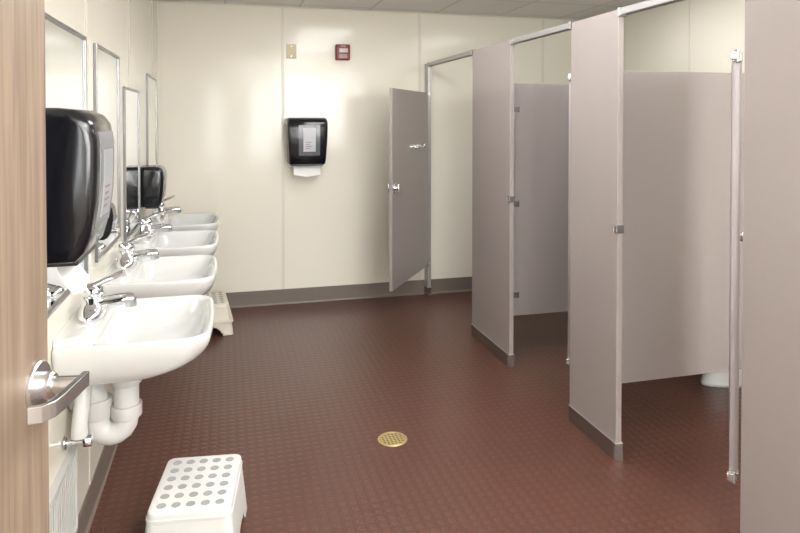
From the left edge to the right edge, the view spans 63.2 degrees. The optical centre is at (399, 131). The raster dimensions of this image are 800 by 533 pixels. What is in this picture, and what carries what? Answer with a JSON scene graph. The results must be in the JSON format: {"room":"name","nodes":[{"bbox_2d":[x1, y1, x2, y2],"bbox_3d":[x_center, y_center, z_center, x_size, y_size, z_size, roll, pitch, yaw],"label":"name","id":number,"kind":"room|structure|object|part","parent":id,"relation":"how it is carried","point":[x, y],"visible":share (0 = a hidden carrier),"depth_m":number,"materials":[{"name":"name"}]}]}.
{"room":"public restroom","nodes":[
{"label":"public restroom","id":0,"kind":"room"},
{"bbox_2d":[44,0,158,513],"bbox_3d":[-1.118,0.276,1.838,0.150,2.545,7.120,0,1,-15],"label":"wall","id":1,"kind":"structure","parent":0,"point":[107,20],"depth_m":2.90,"materials":[{"name":"white paint"}]},
{"bbox_2d":[0,0,88,532],"bbox_3d":[-0.621,0.511,0.823,0.130,2.090,0.910,0,1,-6],"label":"door","id":2,"kind":"structure","parent":1,"relation":"in","point":[27,380],"depth_m":1.17,"materials":[{"name":"brown wood"}]},
{"bbox_3d":[-0.664,0.511,0.819,0.045,2.090,0.910,0,1,-6],"label":"panel","id":3,"kind":"part","parent":2,"relation":"part of","materials":[{"name":"brown wood"}]},
{"bbox_3d":[-0.602,0.476,1.169,0.032,0.035,0.182,0,1,3],"label":"lever","id":4,"kind":"part","parent":2,"relation":"part of","materials":[{"name":"metal"}]},
{"bbox_2d":[49,445,77,532],"bbox_3d":[-1.050,1.256,1.936,0.022,0.300,0.720,0,1,-15],"label":"air vent","id":5,"kind":"object","parent":1,"relation":"in","point":[63,493],"visible":0.95,"depth_m":2.14,"materials":[{"name":"white plastic"}]},
{"bbox_2d":[44,12,88,318],"bbox_3d":[-1.134,0.099,2.214,0.014,0.915,0.610,0,1,-15],"label":"mirror","id":6,"kind":"object","parent":1,"relation":"attached to","point":[65,47],"visible":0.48,"depth_m":2.16,"materials":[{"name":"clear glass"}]},
{"bbox_2d":[45,108,113,294],"bbox_3d":[-0.892,0.184,1.716,0.224,0.488,0.295,0,1,-15],"label":"paper towel dispenser","id":7,"kind":"object","parent":1,"relation":"attached to","point":[79,143],"visible":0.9,"depth_m":1.59,"materials":[{"name":"black plastic"}]},
{"bbox_2d":[104,184,109,206],"bbox_3d":[-0.796,0.172,1.754,0.016,0.057,0.065,0,1,-15],"label":"print","id":8,"kind":"object","parent":7,"relation":"attached to","point":[107,186],"depth_m":1.75},
{"bbox_2d":[85,0,90,484],"bbox_3d":[-1.235,0.198,2.572,0.003,2.415,0.024,0,1,-15],"label":"trim","id":9,"kind":"structure","parent":1,"relation":"attached to","point":[85,0],"depth_m":2.57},
{"bbox_2d":[77,444,117,532],"bbox_3d":[-1.310,1.465,2.897,0.016,0.130,4.984,0,1,-15],"label":"baseboard","id":10,"kind":"structure","parent":1,"relation":"attached to","point":[86,514],"depth_m":2.67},
{"bbox_2d":[93,43,120,262],"bbox_3d":[-1.344,0.085,2.996,0.014,0.915,0.610,0,1,-15],"label":"mirror","id":11,"kind":"object","parent":1,"relation":"attached to","point":[106,64],"visible":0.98,"depth_m":3.06,"materials":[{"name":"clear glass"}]},
{"bbox_2d":[100,202,119,239],"bbox_3d":[-1.214,0.368,2.684,0.100,0.150,0.084,0,1,-15],"label":"soap dispenser","id":12,"kind":"object","parent":1,"relation":"attached to","point":[109,229],"visible":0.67,"depth_m":2.66,"materials":[{"name":"black plastic"}]},
{"bbox_3d":[-1.183,0.413,2.693,0.035,0.020,0.050,0,1,-15],"label":"push lever","id":13,"kind":"part","parent":12,"relation":"part of","materials":[{"name":"silver metal"}]},
{"bbox_2d":[128,0,130,238],"bbox_3d":[-1.538,0.178,3.702,0.003,2.415,0.024,0,1,-15],"label":"trim","id":14,"kind":"structure","parent":1,"relation":"attached to","point":[128,0],"depth_m":3.69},
{"bbox_2d":[123,86,140,240],"bbox_3d":[-1.548,0.169,3.761,0.014,0.830,0.610,0,1,-15],"label":"mirror","id":15,"kind":"object","parent":1,"relation":"attached to","point":[131,97],"visible":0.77,"depth_m":3.72,"materials":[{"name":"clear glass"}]},
{"bbox_3d":[-1.550,0.169,3.760,0.004,0.814,0.594,0,1,-15],"label":"glass","id":16,"kind":"part","parent":15,"relation":"part of","materials":[{"name":"white mirror"}]},
{"bbox_2d":[52,269,214,449],"bbox_3d":[-0.924,0.809,2.355,0.487,0.625,0.566,0,1,-15],"label":"sink","id":17,"kind":"object","parent":1,"relation":"attached to","point":[123,340],"visible":0.94,"depth_m":2.27,"materials":[{"name":"ceramic"}]},
{"bbox_3d":[-1.057,0.541,2.315,0.147,0.088,0.075,0,1,-15],"label":"lever","id":18,"kind":"part","parent":17,"relation":"part of","materials":[{"name":"silver metal"}]},
{"bbox_3d":[-1.021,0.610,2.325,0.153,0.060,0.060,0,1,-15],"label":"spout","id":19,"kind":"part","parent":17,"relation":"part of","materials":[{"name":"silver metal"}]},
{"bbox_2d":[52,295,214,385],"bbox_3d":[-0.923,0.758,2.354,0.488,0.171,0.566,0,1,-15],"label":"basin","id":20,"kind":"object","parent":17,"relation":"in","point":[156,336],"depth_m":2.14,"materials":[{"name":"ceramic"}]},
{"bbox_2d":[146,73,157,164],"bbox_3d":[-1.820,0.054,4.773,0.014,0.915,0.610,0,1,-15],"label":"mirror","id":21,"kind":"object","parent":1,"relation":"attached to","point":[151,82],"visible":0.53,"depth_m":4.74,"materials":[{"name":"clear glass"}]},
{"bbox_3d":[-1.822,0.054,4.773,0.004,0.899,0.594,0,1,-15],"label":"glass","id":22,"kind":"part","parent":21,"relation":"part of","materials":[{"name":"white mirror"}]},
{"bbox_2d":[152,9,153,211],"bbox_3d":[-1.854,0.157,4.880,0.003,2.415,0.024,0,1,-15],"label":"trim","id":23,"kind":"structure","parent":1,"relation":"attached to","point":[152,9],"depth_m":4.86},
{"bbox_2d":[140,165,166,220],"bbox_3d":[-1.614,0.407,4.265,0.146,0.363,0.240,0,1,-15],"label":"paper towel dispenser","id":24,"kind":"object","parent":1,"relation":"attached to","point":[153,177],"visible":0.98,"depth_m":4.15,"materials":[{"name":"black plastic"}]},
{"bbox_2d":[101,232,216,297],"bbox_3d":[-1.136,0.795,3.147,0.487,0.625,0.566,0,1,-15],"label":"sink","id":25,"kind":"object","parent":1,"relation":"attached to","point":[148,274],"visible":0.59,"depth_m":3.07,"materials":[{"name":"ceramic"}]},
{"bbox_3d":[-1.269,0.527,3.107,0.147,0.088,0.075,0,1,-15],"label":"lever","id":26,"kind":"part","parent":25,"relation":"part of","materials":[{"name":"silver metal"}]},
{"bbox_3d":[-1.234,0.596,3.118,0.153,0.060,0.060,0,1,-15],"label":"spout","id":27,"kind":"part","parent":25,"relation":"part of","materials":[{"name":"silver metal"}]},
{"bbox_2d":[102,255,216,297],"bbox_3d":[-1.136,0.745,3.146,0.488,0.171,0.566,0,1,-15],"label":"basin","id":28,"kind":"object","parent":25,"relation":"in","point":[165,276],"depth_m":3.09,"materials":[{"name":"ceramic"}]},
{"bbox_2d":[133,210,218,256],"bbox_3d":[-1.343,0.782,3.920,0.487,0.625,0.566,0,1,-15],"label":"sink","id":29,"kind":"object","parent":1,"relation":"attached to","point":[170,242],"visible":0.49,"depth_m":3.87,"materials":[{"name":"ceramic"}]},
{"bbox_3d":[-1.476,0.514,3.879,0.147,0.088,0.075,0,1,-15],"label":"lever","id":30,"kind":"part","parent":29,"relation":"part of","materials":[{"name":"silver metal"}]},
{"bbox_3d":[-1.440,0.583,3.890,0.153,0.060,0.060,0,1,-15],"label":"spout","id":31,"kind":"part","parent":29,"relation":"part of","materials":[{"name":"silver metal"}]},
{"bbox_2d":[134,230,218,256],"bbox_3d":[-1.343,0.731,3.919,0.488,0.171,0.566,0,1,-15],"label":"basin","id":32,"kind":"object","parent":29,"relation":"in","point":[195,242],"depth_m":4.04,"materials":[{"name":"ceramic"}]},
{"bbox_2d":[151,195,219,231],"bbox_3d":[-1.553,0.768,4.702,0.487,0.625,0.566,0,1,-15],"label":"sink","id":33,"kind":"object","parent":1,"relation":"attached to","point":[191,221],"visible":0.37,"depth_m":4.67,"materials":[{"name":"ceramic"}]},
{"bbox_3d":[-1.686,0.500,4.662,0.147,0.088,0.075,0,1,-15],"label":"lever","id":34,"kind":"part","parent":33,"relation":"part of","materials":[{"name":"silver metal"}]},
{"bbox_3d":[-1.650,0.569,4.672,0.153,0.060,0.060,0,1,-15],"label":"spout","id":35,"kind":"part","parent":33,"relation":"part of","materials":[{"name":"silver metal"}]},
{"bbox_2d":[161,213,219,231],"bbox_3d":[-1.552,0.718,4.701,0.488,0.171,0.566,0,1,-15],"label":"basin","id":36,"kind":"object","parent":33,"relation":"in","point":[191,221],"depth_m":4.90,"materials":[{"name":"ceramic"}]},
{"bbox_2d":[158,2,575,292],"bbox_3d":[-0.136,0.205,5.864,4.130,2.545,0.150,0,1,-15],"label":"wall","id":37,"kind":"structure","parent":0,"point":[220,121],"depth_m":5.63,"materials":[{"name":"beige paint"}]},
{"bbox_2d":[281,8,284,288],"bbox_3d":[-0.998,0.146,5.553,0.026,2.415,0.003,0,1,-15],"label":"trim","id":38,"kind":"structure","parent":37,"relation":"attached to","point":[282,9],"depth_m":5.55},
{"bbox_2d":[287,44,295,58],"bbox_3d":[-0.927,-0.684,5.555,0.084,0.125,0.008,0,1,-15],"label":"wall plate","id":39,"kind":"object","parent":37,"relation":"attached to","point":[291,48],"visible":1,"depth_m":5.55,"materials":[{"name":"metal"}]},
{"bbox_2d":[285,118,327,176],"bbox_3d":[-0.789,0.133,5.499,0.340,0.498,0.214,0,1,-15],"label":"paper towel dispenser","id":40,"kind":"object","parent":37,"relation":"attached to","point":[306,138],"visible":1,"depth_m":5.41,"materials":[{"name":"black plastic"}]},
{"bbox_2d":[335,44,349,59],"bbox_3d":[-0.495,-0.686,5.643,0.126,0.135,0.060,0,1,-15],"label":"fire alarm","id":41,"kind":"object","parent":37,"relation":"attached to","point":[342,51],"visible":1,"depth_m":5.62,"materials":[{"name":"red plastic"}]},
{"bbox_2d":[339,54,346,57],"bbox_3d":[-0.491,-0.652,5.629,0.070,0.031,0.003,0,1,-15],"label":"grille","id":42,"kind":"object","parent":41,"relation":"attached to","point":[340,55],"depth_m":5.63,"materials":[{"name":"plastic"}]},
{"bbox_2d":[226,277,471,308],"bbox_3d":[-0.115,1.414,5.805,3.830,0.130,0.016,0,1,-15],"label":"baseboard","id":43,"kind":"structure","parent":37,"relation":"attached to","point":[459,284],"depth_m":5.70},
{"bbox_2d":[158,1,579,20],"bbox_3d":[-0.115,-1.060,5.764,3.830,0.012,0.012,0,1,-15],"label":"trim","id":44,"kind":"structure","parent":37,"relation":"attached to","point":[158,1],"depth_m":5.70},
{"bbox_2d":[418,14,420,279],"bbox_3d":[0.178,0.140,5.868,0.026,2.415,0.003,0,1,-15],"label":"trim","id":45,"kind":"structure","parent":37,"relation":"attached to","point":[419,15],"depth_m":5.85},
{"bbox_2d":[542,19,543,83],"bbox_3d":[1.357,0.135,6.184,0.026,2.415,0.003,0,1,-15],"label":"trim","id":46,"kind":"structure","parent":37,"relation":"attached to","point":[542,19],"depth_m":6.17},
{"bbox_2d":[157,0,645,19],"bbox_3d":[0.805,-1.056,2.330,4.130,0.100,7.420,0,1,-15],"label":"ceiling","id":47,"kind":"structure","parent":0,"point":[556,9],"depth_m":5.43,"materials":[{"name":"paint"}]},
{"bbox_2d":[89,291,740,532],"bbox_3d":[0.805,1.589,2.376,4.130,0.100,7.420,0,1,-15],"label":"floor","id":48,"kind":"structure","parent":0,"point":[305,394],"depth_m":3.25,"materials":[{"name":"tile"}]},
{"bbox_2d":[145,454,246,532],"bbox_3d":[-0.759,1.425,2.441,0.328,0.227,0.420,0,1,-8],"label":"step stool","id":49,"kind":"object","parent":48,"relation":"on","point":[200,494],"visible":1,"depth_m":2.35,"materials":[{"name":"plastic"}]},
{"bbox_2d":[205,291,233,335],"bbox_3d":[-1.460,1.381,4.934,0.350,0.227,0.450,0,1,-19],"label":"step stool","id":50,"kind":"object","parent":48,"relation":"on","point":[223,320],"visible":0.39,"depth_m":4.78,"materials":[{"name":"plastic"}]},
{"bbox_2d":[378,432,407,446],"bbox_3d":[-0.037,1.522,3.216,0.148,0.005,0.148,0,1,-15],"label":"floor drain","id":51,"kind":"object","parent":48,"relation":"on","point":[392,439],"visible":1,"depth_m":3.21,"materials":[{"name":"gold metal"}]},
{"bbox_2d":[424,64,431,296],"bbox_3d":[0.249,0.436,5.839,0.039,2.085,0.114,0,1,-15],"label":"pilaster","id":52,"kind":"object","parent":48,"relation":"on","point":[427,270],"visible":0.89,"depth_m":5.79,"materials":[{"name":"metal"}]},
{"bbox_2d":[388,88,429,290],"bbox_3d":[0.105,0.431,5.314,0.128,1.543,0.964,0,1,19],"label":"door","id":53,"kind":"structure","parent":52,"relation":"attached to","point":[408,109],"depth_m":5.21,"materials":[{"name":"silver metal"}]},
{"bbox_2d":[471,40,514,367],"bbox_3d":[0.618,0.460,4.434,0.055,2.085,0.660,0,1,-15],"label":"pilaster","id":54,"kind":"object","parent":48,"relation":"on","point":[493,198],"visible":0.98,"depth_m":4.36,"materials":[{"name":"metal"}]},
{"bbox_2d":[427,50,472,66],"bbox_3d":[0.402,-0.584,5.251,0.042,0.039,1.075,0,1,-15],"label":"headrail","id":55,"kind":"object","parent":54,"relation":"attached to","point":[468,53],"visible":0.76,"depth_m":5.18,"materials":[{"name":"metal"}]},
{"bbox_2d":[509,21,572,44],"bbox_3d":[0.806,-0.558,3.742,0.042,0.039,0.750,0,1,-15],"label":"headrail","id":56,"kind":"object","parent":54,"relation":"attached to","point":[567,26],"visible":0.8,"depth_m":3.70,"materials":[{"name":"metal"}]},
{"bbox_2d":[568,10,623,461],"bbox_3d":[0.951,0.482,3.193,0.055,2.085,0.430,0,1,-15],"label":"pilaster","id":57,"kind":"object","parent":48,"relation":"on","point":[597,42],"visible":0.98,"depth_m":3.14,"materials":[{"name":"metal"}]},
{"bbox_2d":[566,73,570,365],"bbox_3d":[0.998,0.458,3.747,0.059,1.543,0.714,0,1,15],"label":"door","id":58,"kind":"structure","parent":57,"relation":"attached to","point":[569,75],"depth_m":3.42,"materials":[{"name":"silver metal"}]},
{"bbox_2d":[700,369,741,387],"bbox_3d":[2.001,1.112,3.931,0.710,0.800,0.388,0,1,-15],"label":"toilet","id":59,"kind":"object","parent":48,"relation":"on","point":[716,379],"visible":0.05,"depth_m":3.85,"materials":[{"name":"ceramic"}]},
{"bbox_2d":[740,0,799,532],"bbox_3d":[1.287,0.503,1.969,0.039,2.085,0.629,0,1,-15],"label":"pilaster","id":60,"kind":"object","parent":48,"relation":"on","point":[770,389],"visible":1,"depth_m":2.15,"materials":[{"name":"metal"}]},
{"bbox_2d":[617,0,683,16],"bbox_3d":[1.109,-0.538,2.612,0.042,0.039,0.750,0,1,-15],"label":"headrail","id":61,"kind":"object","parent":60,"relation":"attached to","point":[625,11],"visible":1,"depth_m":2.80,"materials":[{"name":"metal"}]},
{"bbox_2d":[727,49,742,483],"bbox_3d":[1.355,0.478,2.608,0.060,1.543,0.714,1,1,27],"label":"door","id":62,"kind":"structure","parent":60,"relation":"attached to","point":[736,56],"depth_m":2.31,"materials":[{"name":"silver metal"}]},
{"bbox_3d":[1.349,0.478,2.626,0.025,1.527,0.688,0,1,27],"label":"panel","id":63,"kind":"part","parent":62,"relation":"part of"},
{"bbox_2d":[581,0,744,72],"bbox_3d":[2.727,0.258,2.868,0.150,2.545,7.120,0,1,-15],"label":"wall","id":64,"kind":"structure","parent":0,"point":[655,39],"depth_m":4.83,"materials":[{"name":"beige paint"}]},
{"bbox_2d":[514,83,568,315],"bbox_3d":[1.435,0.446,4.451,1.529,1.527,0.064,0,1,-15],"label":"divider","id":65,"kind":"object","parent":64,"relation":"attached to","point":[541,111],"visible":0.14,"depth_m":4.30,"materials":[{"name":"grey metal"}]},
{"bbox_2d":[622,70,743,382],"bbox_3d":[1.731,0.465,3.345,1.529,1.527,0.064,0,1,-15],"label":"divider","id":66,"kind":"object","parent":64,"relation":"attached to","point":[677,125],"visible":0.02,"depth_m":3.24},
{"bbox_2d":[688,0,690,71],"bbox_3d":[2.130,0.159,4.798,0.003,2.415,0.024,0,1,-15],"label":"trim","id":67,"kind":"structure","parent":64,"relation":"attached to","point":[689,2],"depth_m":4.78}
]}

